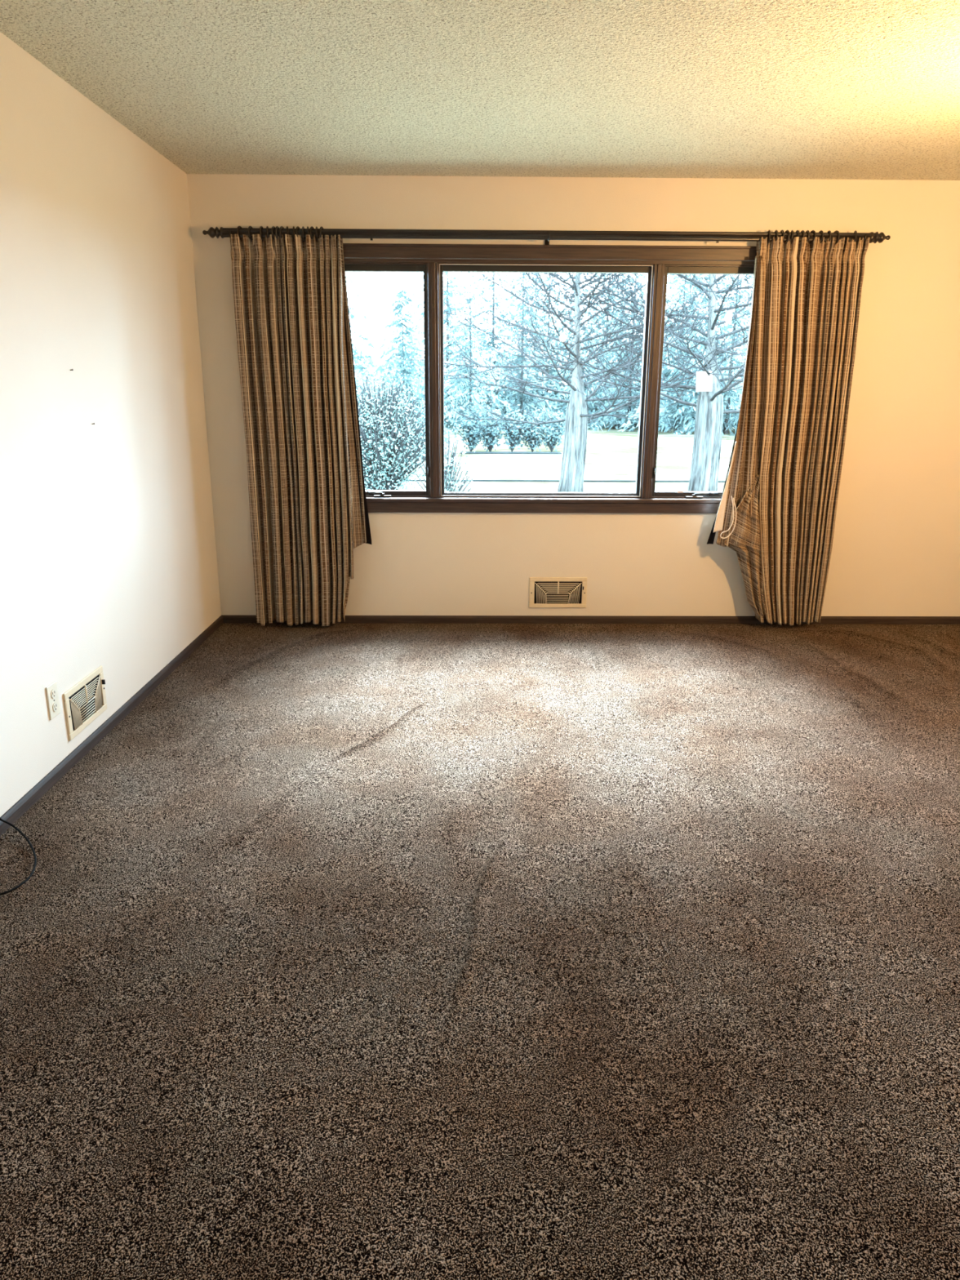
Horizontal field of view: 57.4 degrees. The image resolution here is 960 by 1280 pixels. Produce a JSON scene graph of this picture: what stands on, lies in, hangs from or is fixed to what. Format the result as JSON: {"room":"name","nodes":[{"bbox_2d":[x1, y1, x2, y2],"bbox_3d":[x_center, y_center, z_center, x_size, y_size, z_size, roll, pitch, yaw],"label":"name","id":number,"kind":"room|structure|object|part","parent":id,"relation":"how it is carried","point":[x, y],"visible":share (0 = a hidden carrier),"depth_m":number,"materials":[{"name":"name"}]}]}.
{"room":"empty living room","nodes":[
{"label":"empty living room","id":0,"kind":"room"},
{"bbox_2d":[0,31,221,817],"bbox_3d":[-1.583,-0.415,1.837,0.150,2.590,6.450,0,16,-1],"label":"wall","id":1,"kind":"structure","parent":0,"point":[108,558],"depth_m":3.40,"materials":[{"name":"paint"}]},
{"bbox_2d":[45,680,60,719],"bbox_3d":[-1.522,0.215,3.129,0.009,0.122,0.076,0,16,-1],"label":"wall outlet","id":2,"kind":"object","parent":1,"relation":"attached to","point":[52,697],"visible":1,"depth_m":3.12,"materials":[{"name":"beige plastic"}]},
{"bbox_2d":[50,688,56,698],"bbox_3d":[-1.520,0.191,3.122,0.004,0.033,0.033,0,16,-1],"label":"receptacle","id":3,"kind":"object","parent":2,"relation":"attached to","point":[53,691],"depth_m":3.12,"materials":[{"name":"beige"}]},
{"bbox_2d":[53,702,57,711],"bbox_3d":[-1.520,0.239,3.135,0.004,0.033,0.033,0,16,-1],"label":"receptacle","id":4,"kind":"object","parent":2,"relation":"attached to","point":[55,704],"depth_m":3.14,"materials":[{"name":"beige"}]},
{"bbox_2d":[62,665,106,741],"bbox_3d":[-1.520,0.239,3.399,0.020,0.186,0.345,0,16,-1],"label":"air vent","id":5,"kind":"object","parent":1,"relation":"in","point":[84,702],"visible":1,"depth_m":3.38,"materials":[{"name":"beige metal"}]},
{"bbox_2d":[0,615,223,835],"bbox_3d":[-1.508,0.741,2.240,0.014,0.046,6.286,0,16,-1],"label":"baseboard","id":6,"kind":"structure","parent":1,"relation":"attached to","point":[37,791],"depth_m":3.46,"materials":[{"name":"brown wood"}]},
{"bbox_2d":[0,622,959,1279],"bbox_3d":[1.184,0.757,2.287,5.400,0.027,6.300,0,16,-1],"label":"floor","id":7,"kind":"structure","parent":0,"point":[347,951],"depth_m":2.15,"materials":[{"name":"brown carpet"}]},
{"bbox_2d":[0,817,36,895],"bbox_3d":[-1.391,0.629,2.481,0.212,0.114,0.609,0,16,-1],"label":"cable","id":8,"kind":"object","parent":7,"relation":"on","point":[1,820],"visible":1,"depth_m":2.60,"materials":[{"name":"black rubber"}]},
{"bbox_2d":[0,0,959,180],"bbox_3d":[1.197,-1.638,1.601,5.700,0.120,6.600,0,16,-1],"label":"ceiling","id":9,"kind":"structure","parent":0,"point":[716,89],"depth_m":3.19,"materials":[{"name":"white paint"}]},
{"bbox_2d":[186,173,959,616],"bbox_3d":[1.150,-1.319,5.047,5.700,2.590,0.150,0,16,-1],"label":"wall","id":10,"kind":"structure","parent":0,"point":[895,548],"depth_m":5.00,"materials":[{"name":"paint"}]},
{"bbox_2d":[202,226,890,244],"bbox_3d":[0.359,-2.139,4.656,3.629,0.080,0.131,0,16,-1],"label":"curtain rod","id":11,"kind":"object","parent":10,"relation":"attached to","point":[546,235],"visible":0.97,"depth_m":4.61,"materials":[{"name":"brown wood"}]},
{"bbox_2d":[236,226,242,241],"bbox_3d":[-1.258,-2.131,4.601,0.010,0.078,0.070,3,16,10],"label":"curtain ring","id":12,"kind":"object","parent":11,"relation":"hanging from","point":[238,227],"visible":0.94,"depth_m":4.57,"materials":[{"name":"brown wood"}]},
{"bbox_2d":[248,226,253,242],"bbox_3d":[-1.201,-2.131,4.602,0.010,0.078,0.070,3,16,9],"label":"curtain ring","id":13,"kind":"object","parent":11,"relation":"hanging from","point":[249,227],"visible":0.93,"depth_m":4.58,"materials":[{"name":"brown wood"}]},
{"bbox_2d":[259,226,264,239],"bbox_3d":[-1.144,-2.131,4.602,0.010,0.078,0.070,1,16,2],"label":"curtain ring","id":14,"kind":"object","parent":11,"relation":"hanging from","point":[260,227],"visible":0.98,"depth_m":4.58,"materials":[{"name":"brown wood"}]},
{"bbox_2d":[266,226,268,238],"bbox_3d":[-1.114,-2.131,4.604,0.010,0.078,0.070,-2,16,-9],"label":"curtain ring","id":15,"kind":"object","parent":11,"relation":"hanging from","point":[267,227],"visible":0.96,"depth_m":4.57,"materials":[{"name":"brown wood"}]},
{"bbox_2d":[271,226,275,242],"bbox_3d":[-1.081,-2.131,4.604,0.010,0.078,0.070,2,16,7],"label":"curtain ring","id":16,"kind":"object","parent":11,"relation":"hanging from","point":[273,227],"visible":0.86,"depth_m":4.58,"materials":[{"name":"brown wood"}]},
{"bbox_2d":[275,226,279,239],"bbox_3d":[-1.061,-2.131,4.604,0.010,0.078,0.070,2,16,6],"label":"curtain ring","id":17,"kind":"object","parent":11,"relation":"hanging from","point":[277,227],"visible":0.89,"depth_m":4.58,"materials":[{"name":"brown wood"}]},
{"bbox_2d":[279,226,284,239],"bbox_3d":[-1.037,-2.131,4.604,0.010,0.078,0.070,3,16,10],"label":"curtain ring","id":18,"kind":"object","parent":11,"relation":"hanging from","point":[281,227],"visible":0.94,"depth_m":4.58,"materials":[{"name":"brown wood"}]},
{"bbox_2d":[293,226,294,242],"bbox_3d":[-0.977,-2.131,4.605,0.010,0.078,0.070,-2,16,-9],"label":"curtain ring","id":19,"kind":"object","parent":11,"relation":"hanging from","point":[293,226],"visible":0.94,"depth_m":4.58,"materials":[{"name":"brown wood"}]},
{"bbox_2d":[295,226,299,237],"bbox_3d":[-0.954,-2.131,4.606,0.010,0.078,0.070,2,16,8],"label":"curtain ring","id":20,"kind":"object","parent":11,"relation":"hanging from","point":[297,227],"visible":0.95,"depth_m":4.58,"materials":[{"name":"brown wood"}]},
{"bbox_2d":[230,234,371,626],"bbox_3d":[-0.975,-1.111,4.890,0.699,2.116,0.119,0,16,-1],"label":"curtain","id":21,"kind":"object","parent":11,"relation":"hanging from","point":[305,474],"visible":1,"depth_m":4.85,"materials":[{"name":"fabric"}]},
{"bbox_2d":[302,226,305,242],"bbox_3d":[-0.927,-2.131,4.605,0.010,0.078,0.070,-1,16,-4],"label":"curtain ring","id":22,"kind":"object","parent":11,"relation":"hanging from","point":[303,227],"visible":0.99,"depth_m":4.58,"materials":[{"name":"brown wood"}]},
{"bbox_2d":[309,226,314,239],"bbox_3d":[-0.880,-2.131,4.606,0.010,0.078,0.070,3,16,11],"label":"curtain ring","id":23,"kind":"object","parent":11,"relation":"hanging from","point":[311,227],"visible":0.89,"depth_m":4.58,"materials":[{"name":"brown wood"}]},
{"bbox_2d":[315,226,318,242],"bbox_3d":[-0.856,-2.131,4.607,0.010,0.078,0.070,-1,16,-5],"label":"curtain ring","id":24,"kind":"object","parent":11,"relation":"hanging from","point":[317,239],"visible":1,"depth_m":4.58,"materials":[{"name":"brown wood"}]},
{"bbox_2d":[319,226,323,237],"bbox_3d":[-0.830,-2.131,4.607,0.010,0.078,0.070,3,16,8],"label":"curtain ring","id":25,"kind":"object","parent":11,"relation":"hanging from","point":[321,227],"visible":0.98,"depth_m":4.58,"materials":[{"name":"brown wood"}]},
{"bbox_2d":[767,230,770,245],"bbox_3d":[1.526,-2.128,4.639,0.010,0.078,0.070,2,16,7],"label":"curtain ring","id":26,"kind":"object","parent":11,"relation":"hanging from","point":[769,231],"visible":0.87,"depth_m":4.61,"materials":[{"name":"brown wood"}]},
{"bbox_2d":[784,230,789,244],"bbox_3d":[1.621,-2.127,4.639,0.010,0.078,0.070,-1,16,-4],"label":"curtain ring","id":27,"kind":"object","parent":11,"relation":"hanging from","point":[788,231],"visible":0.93,"depth_m":4.61,"materials":[{"name":"brown wood"}]},
{"bbox_2d":[706,236,869,626],"bbox_3d":[1.690,-1.109,4.918,0.723,2.114,0.149,-1,16,-6],"label":"curtain","id":28,"kind":"object","parent":11,"relation":"hanging from","point":[777,508],"visible":1,"depth_m":4.88,"materials":[{"name":"fabric"}]},
{"bbox_2d":[790,230,793,244],"bbox_3d":[1.649,-2.127,4.640,0.010,0.078,0.070,4,16,12],"label":"curtain ring","id":29,"kind":"object","parent":11,"relation":"hanging from","point":[792,231],"visible":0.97,"depth_m":4.61,"materials":[{"name":"brown wood"}]},
{"bbox_2d":[805,230,809,243],"bbox_3d":[1.730,-2.127,4.641,0.010,0.078,0.070,1,16,2],"label":"curtain ring","id":30,"kind":"object","parent":11,"relation":"hanging from","point":[806,231],"visible":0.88,"depth_m":4.61,"materials":[{"name":"brown wood"}]},
{"bbox_2d":[808,230,816,246],"bbox_3d":[1.757,-2.127,4.642,0.010,0.078,0.070,-3,16,-10],"label":"curtain ring","id":31,"kind":"object","parent":11,"relation":"hanging from","point":[811,231],"visible":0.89,"depth_m":4.62,"materials":[{"name":"brown wood"}]},
{"bbox_2d":[818,230,823,243],"bbox_3d":[1.801,-2.127,4.642,0.010,0.078,0.070,0,16,-3],"label":"curtain ring","id":32,"kind":"object","parent":11,"relation":"hanging from","point":[820,231],"visible":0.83,"depth_m":4.61,"materials":[{"name":"brown wood"}]},
{"bbox_2d":[827,230,831,241],"bbox_3d":[1.845,-2.127,4.643,0.010,0.078,0.070,2,16,5],"label":"curtain ring","id":33,"kind":"object","parent":11,"relation":"hanging from","point":[828,231],"visible":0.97,"depth_m":4.61,"materials":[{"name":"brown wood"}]},
{"bbox_2d":[833,230,839,244],"bbox_3d":[1.883,-2.127,4.643,0.010,0.078,0.070,-3,16,-11],"label":"curtain ring","id":34,"kind":"object","parent":11,"relation":"hanging from","point":[836,231],"visible":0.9,"depth_m":4.62,"materials":[{"name":"brown wood"}]},
{"bbox_2d":[853,230,857,241],"bbox_3d":[1.985,-2.127,4.644,0.010,0.078,0.070,3,16,11],"label":"curtain ring","id":35,"kind":"object","parent":11,"relation":"hanging from","point":[855,231],"visible":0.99,"depth_m":4.62,"materials":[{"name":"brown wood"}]},
{"bbox_2d":[342,243,756,513],"bbox_3d":[0.356,-1.449,4.971,2.610,1.438,0.164,0,16,-1],"label":"window","id":36,"kind":"structure","parent":10,"relation":"in","point":[657,262],"depth_m":4.85,"materials":[{"name":"brown wood"}]},
{"bbox_3d":[-0.633,-0.851,5.072,0.137,0.022,0.023,-1,16,-3],"label":"crank handle","id":37,"kind":"part","parent":36,"relation":"part of","materials":[{"name":"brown metal"}]},
{"bbox_3d":[-0.579,-1.449,4.961,0.572,1.252,0.040,0,16,-1],"label":"casement sash","id":38,"kind":"part","parent":36,"relation":"part of","materials":[{"name":"clear glass"}]},
{"bbox_3d":[0.354,-0.817,5.113,2.610,0.024,0.089,0,16,-1],"label":"sill","id":39,"kind":"part","parent":36,"relation":"part of","materials":[{"name":"brown wood"}]},
{"bbox_3d":[0.356,-1.450,4.978,1.160,1.248,0.040,0,16,-1],"label":"fixed sash","id":40,"kind":"part","parent":36,"relation":"part of","materials":[{"name":"black paint"}]},
{"bbox_3d":[0.361,-2.089,4.723,2.610,0.071,0.030,0,16,-1],"label":"head casing","id":41,"kind":"part","parent":36,"relation":"part of","materials":[{"name":"brown wood"}]},
{"bbox_3d":[1.291,-1.447,4.986,0.572,1.252,0.040,0,16,-1],"label":"casement sash","id":42,"kind":"part","parent":36,"relation":"part of","materials":[{"name":"black paint"}]},
{"bbox_3d":[1.316,-0.848,5.098,0.137,0.022,0.023,1,16,2],"label":"crank handle","id":43,"kind":"part","parent":36,"relation":"part of","materials":[{"name":"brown metal"}]},
{"bbox_2d":[528,577,586,608],"bbox_3d":[0.467,-0.282,5.246,0.345,0.186,0.020,0,16,-1],"label":"air vent","id":44,"kind":"object","parent":10,"relation":"in","point":[544,592],"visible":1,"depth_m":5.25,"materials":[{"name":"beige metal"}]},
{"bbox_2d":[222,615,959,624],"bbox_3d":[1.145,-0.122,5.304,5.400,0.046,0.014,0,16,-1],"label":"baseboard","id":45,"kind":"structure","parent":10,"relation":"attached to","point":[227,619],"depth_m":5.29,"materials":[{"name":"brown wood"}]},
{"label":"outside","id":46,"kind":"structure","parent":0,"visible":0},
{"bbox_2d":[364,401,735,492],"bbox_3d":[2.528,-19.696,76.184,130.000,0.100,133.000,0,16,-1],"label":"lawn","id":47,"kind":"structure","parent":46,"point":[611,455],"depth_m":23.92,"materials":[{"name":"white plant"}]},
{"bbox_2d":[351,321,368,399],"bbox_3d":[-5.714,-12.213,41.355,3.136,5.299,2.738,11,19,32],"label":"conifer","id":48,"kind":"object","parent":47,"relation":"on","point":[358,345],"visible":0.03,"depth_m":40.86,"materials":[{"name":"green plant"}]},
{"bbox_2d":[346,275,377,406],"bbox_3d":[-5.257,-10.669,29.303,5.613,9.811,4.843,10,18,29],"label":"conifer","id":49,"kind":"object","parent":47,"relation":"on","point":[356,357],"visible":0.02,"depth_m":29.47,"materials":[{"name":"green plant"}]},
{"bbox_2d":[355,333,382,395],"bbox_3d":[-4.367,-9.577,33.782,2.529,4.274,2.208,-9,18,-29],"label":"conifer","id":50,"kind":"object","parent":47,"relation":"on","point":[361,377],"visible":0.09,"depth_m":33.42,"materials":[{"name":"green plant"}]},
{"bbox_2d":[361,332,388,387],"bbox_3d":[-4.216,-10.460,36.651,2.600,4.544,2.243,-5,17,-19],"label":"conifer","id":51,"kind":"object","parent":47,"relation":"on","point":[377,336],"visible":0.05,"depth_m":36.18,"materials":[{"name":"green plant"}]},
{"bbox_2d":[383,344,399,377],"bbox_3d":[-3.941,-11.189,39.520,2.141,4.338,2.482,-5,17,-17],"label":"conifer","id":52,"kind":"object","parent":47,"relation":"on","point":[388,344],"visible":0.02,"depth_m":39.08,"materials":[{"name":"green plant"}]},
{"bbox_2d":[354,333,457,490],"bbox_3d":[-1.507,-3.242,13.957,2.472,3.144,2.110,2,16,6],"label":"bush","id":53,"kind":"object","parent":47,"relation":"on","point":[387,437],"visible":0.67,"depth_m":13.66,"materials":[{"name":"green plant"}]},
{"bbox_2d":[361,288,451,457],"bbox_3d":[-2.359,-7.580,25.962,3.119,5.274,3.311,0,16,-1],"label":"conifer","id":54,"kind":"object","parent":47,"relation":"on","point":[395,364],"visible":0.34,"depth_m":25.62,"materials":[{"name":"green plant"}]},
{"bbox_2d":[401,330,422,412],"bbox_3d":[-3.566,-13.292,45.165,2.738,5.299,3.136,5,17,16],"label":"conifer","id":55,"kind":"object","parent":47,"relation":"on","point":[409,331],"visible":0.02,"depth_m":44.70,"materials":[{"name":"green plant"}]},
{"bbox_2d":[412,351,452,433],"bbox_3d":[-2.350,-11.179,39.514,2.141,4.338,2.482,13,20,37],"label":"conifer","id":56,"kind":"object","parent":47,"relation":"on","point":[423,386],"visible":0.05,"depth_m":39.63,"materials":[{"name":"green plant"}]},
{"bbox_2d":[396,272,475,409],"bbox_3d":[-2.868,-18.792,54.001,6.144,11.671,6.792,-3,16,-13],"label":"conifer","id":57,"kind":"object","parent":47,"relation":"on","point":[419,319],"visible":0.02,"depth_m":53.57,"materials":[{"name":"green plant"}]},
{"bbox_2d":[413,420,482,492],"bbox_3d":[-0.426,-2.305,12.426,0.993,1.562,0.806,13,20,38],"label":"bush","id":58,"kind":"object","parent":47,"relation":"on","point":[449,484],"visible":0.31,"depth_m":12.38,"materials":[{"name":"green plant"}]},
{"bbox_2d":[404,271,497,426],"bbox_3d":[-1.808,-16.444,46.391,5.862,11.876,6.794,-4,17,-16],"label":"conifer","id":59,"kind":"object","parent":47,"relation":"on","point":[446,317],"visible":0.22,"depth_m":46.15,"materials":[{"name":"green plant"}]},
{"bbox_2d":[449,403,487,451],"bbox_3d":[-0.238,-6.846,28.286,1.186,1.560,1.147,15,21,41],"label":"shrub","id":60,"kind":"object","parent":47,"relation":"on","point":[471,433],"visible":0.88,"depth_m":28.18,"materials":[{"name":"green plant"}]},
{"bbox_2d":[443,272,514,432],"bbox_3d":[-0.380,-13.343,40.957,4.804,8.120,4.196,-8,18,-28],"label":"conifer","id":61,"kind":"object","parent":47,"relation":"on","point":[456,386],"visible":0.64,"depth_m":41.04,"materials":[{"name":"green plant"}]},
{"bbox_2d":[475,406,510,451],"bbox_3d":[0.282,-6.744,28.317,1.155,1.538,1.165,-15,22,-42],"label":"shrub","id":62,"kind":"object","parent":47,"relation":"on","point":[491,438],"visible":0.8,"depth_m":28.21,"materials":[{"name":"green plant"}]},
{"bbox_2d":[454,272,534,422],"bbox_3d":[0.821,-17.421,49.277,6.144,11.671,6.792,-9,18,-28],"label":"conifer","id":63,"kind":"object","parent":47,"relation":"on","point":[505,393],"visible":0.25,"depth_m":48.88,"materials":[{"name":"green plant"}]},
{"bbox_2d":[460,451,561,453],"bbox_3d":[0.975,-5.956,27.902,3.182,0.030,0.600,0,16,-1],"label":"edging","id":64,"kind":"object","parent":47,"relation":"on","point":[467,452],"visible":1,"depth_m":27.76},
{"bbox_2d":[493,404,535,451],"bbox_3d":[1.163,-6.845,28.351,1.106,1.509,1.225,13,20,37],"label":"shrub","id":65,"kind":"object","parent":47,"relation":"on","point":[513,439],"visible":0.8,"depth_m":28.26,"materials":[{"name":"green plant"}]},
{"bbox_2d":[479,272,567,430],"bbox_3d":[2.153,-15.232,44.598,5.908,10.327,5.098,-6,17,-20],"label":"conifer","id":66,"kind":"object","parent":47,"relation":"on","point":[513,400],"visible":0.52,"depth_m":44.60,"materials":[{"name":"green plant"}]},
{"bbox_2d":[490,272,569,412],"bbox_3d":[3.456,-20.078,55.799,7.066,13.422,7.811,-3,16,-10],"label":"conifer","id":67,"kind":"object","parent":47,"relation":"on","point":[531,273],"visible":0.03,"depth_m":55.41,"materials":[{"name":"green plant"}]},
{"bbox_2d":[515,408,552,452],"bbox_3d":[1.732,-6.788,28.413,1.232,1.559,1.233,0,16,-1],"label":"shrub","id":68,"kind":"object","parent":47,"relation":"on","point":[532,439],"visible":0.8,"depth_m":28.36,"materials":[{"name":"green plant"}]},
{"bbox_2d":[509,272,583,417],"bbox_3d":[3.879,-17.569,50.225,6.656,11.437,6.022,11,19,33],"label":"conifer","id":69,"kind":"object","parent":47,"relation":"on","point":[548,317],"visible":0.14,"depth_m":49.95,"materials":[{"name":"green plant"}]},
{"bbox_2d":[531,404,565,452],"bbox_3d":[2.391,-6.834,28.465,1.219,1.580,1.184,9,18,27],"label":"shrub","id":70,"kind":"object","parent":47,"relation":"on","point":[554,433],"visible":0.86,"depth_m":28.39,"materials":[{"name":"green plant"}]},
{"bbox_2d":[405,479,724,482],"bbox_3d":[2.652,-3.521,19.421,11.000,0.030,0.050,0,16,-1],"label":"edging","id":71,"kind":"object","parent":47,"relation":"on","point":[410,479],"visible":0.29,"depth_m":19.38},
{"bbox_2d":[387,272,747,492],"bbox_3d":[1.798,-6.832,15.283,6.160,8.712,6.207,-8,18,-27],"label":"bare tree","id":72,"kind":"object","parent":47,"relation":"on","point":[573,463],"visible":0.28,"depth_m":15.73,"materials":[{"name":"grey plant"}]},
{"bbox_2d":[528,272,625,429],"bbox_3d":[5.042,-15.589,45.540,6.069,10.257,5.300,10,18,30],"label":"conifer","id":73,"kind":"object","parent":47,"relation":"on","point":[590,406],"visible":0.18,"depth_m":45.77,"materials":[{"name":"green plant"}]},
{"bbox_2d":[553,273,642,427],"bbox_3d":[6.925,-16.968,48.381,6.794,11.876,5.862,15,22,42],"label":"conifer","id":74,"kind":"object","parent":47,"relation":"on","point":[602,321],"visible":0.06,"depth_m":48.11,"materials":[{"name":"green plant"}]},
{"bbox_2d":[580,273,645,396],"bbox_3d":[8.890,-20.032,54.799,7.373,14.005,8.151,6,17,19],"label":"conifer","id":75,"kind":"object","parent":47,"relation":"on","point":[617,360],"visible":0.02,"depth_m":54.56,"materials":[{"name":"green plant"}]},
{"bbox_2d":[511,272,753,491],"bbox_3d":[4.203,-7.384,15.252,6.076,9.802,6.982,-15,22,-43],"label":"bare tree","id":76,"kind":"object","parent":47,"relation":"on","point":[706,453],"visible":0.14,"depth_m":15.65,"materials":[{"name":"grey plant"}]},
{"bbox_2d":[696,370,712,391],"bbox_3d":[3.929,-4.531,15.362,0.296,0.353,0.030,0,16,-1],"label":"board","id":77,"kind":"object","parent":76,"relation":"attached to","point":[704,381],"visible":0.86,"depth_m":15.35,"materials":[{"name":"white"}]},
{"bbox_2d":[584,273,679,431],"bbox_3d":[7.667,-15.275,43.774,6.113,10.504,5.530,6,17,20],"label":"conifer","id":78,"kind":"object","parent":47,"relation":"on","point":[615,420],"visible":0.27,"depth_m":44.02,"materials":[{"name":"green plant"}]},
{"bbox_2d":[601,274,701,426],"bbox_3d":[9.959,-16.927,47.505,7.090,12.393,6.117,5,17,17],"label":"conifer","id":79,"kind":"object","parent":47,"relation":"on","point":[671,276],"visible":0.02,"depth_m":46.89,"materials":[{"name":"green plant"}]},
{"bbox_2d":[618,274,724,435],"bbox_3d":[9.455,-13.914,41.114,5.563,9.402,4.858,10,19,31],"label":"conifer","id":80,"kind":"object","parent":47,"relation":"on","point":[668,412],"visible":0.34,"depth_m":41.15,"materials":[{"name":"green plant"}]},
{"bbox_2d":[666,274,739,395],"bbox_3d":[13.103,-19.737,53.846,8.151,14.005,7.373,-6,17,-19],"label":"conifer","id":81,"kind":"object","parent":47,"relation":"on","point":[683,274],"visible":0.02,"depth_m":53.46,"materials":[{"name":"green plant"}]},
{"bbox_2d":[661,274,746,431],"bbox_3d":[11.948,-16.297,45.551,6.144,11.671,6.792,-2,16,-8],"label":"conifer","id":82,"kind":"object","parent":47,"relation":"on","point":[705,300],"visible":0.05,"depth_m":45.17,"materials":[{"name":"green plant"}]},
{"bbox_2d":[663,274,753,435],"bbox_3d":[11.503,-14.061,39.887,6.204,10.844,5.352,8,18,25],"label":"conifer","id":83,"kind":"object","parent":47,"relation":"on","point":[731,420],"visible":0.34,"depth_m":40.20,"materials":[{"name":"green plant"}]},
{"bbox_2d":[715,274,753,431],"bbox_3d":[13.673,-15.448,42.614,6.792,11.671,6.144,-1,16,-3],"label":"conifer","id":84,"kind":"object","parent":47,"relation":"on","point":[744,302],"visible":0.03,"depth_m":42.89,"materials":[{"name":"green plant"}]}
]}

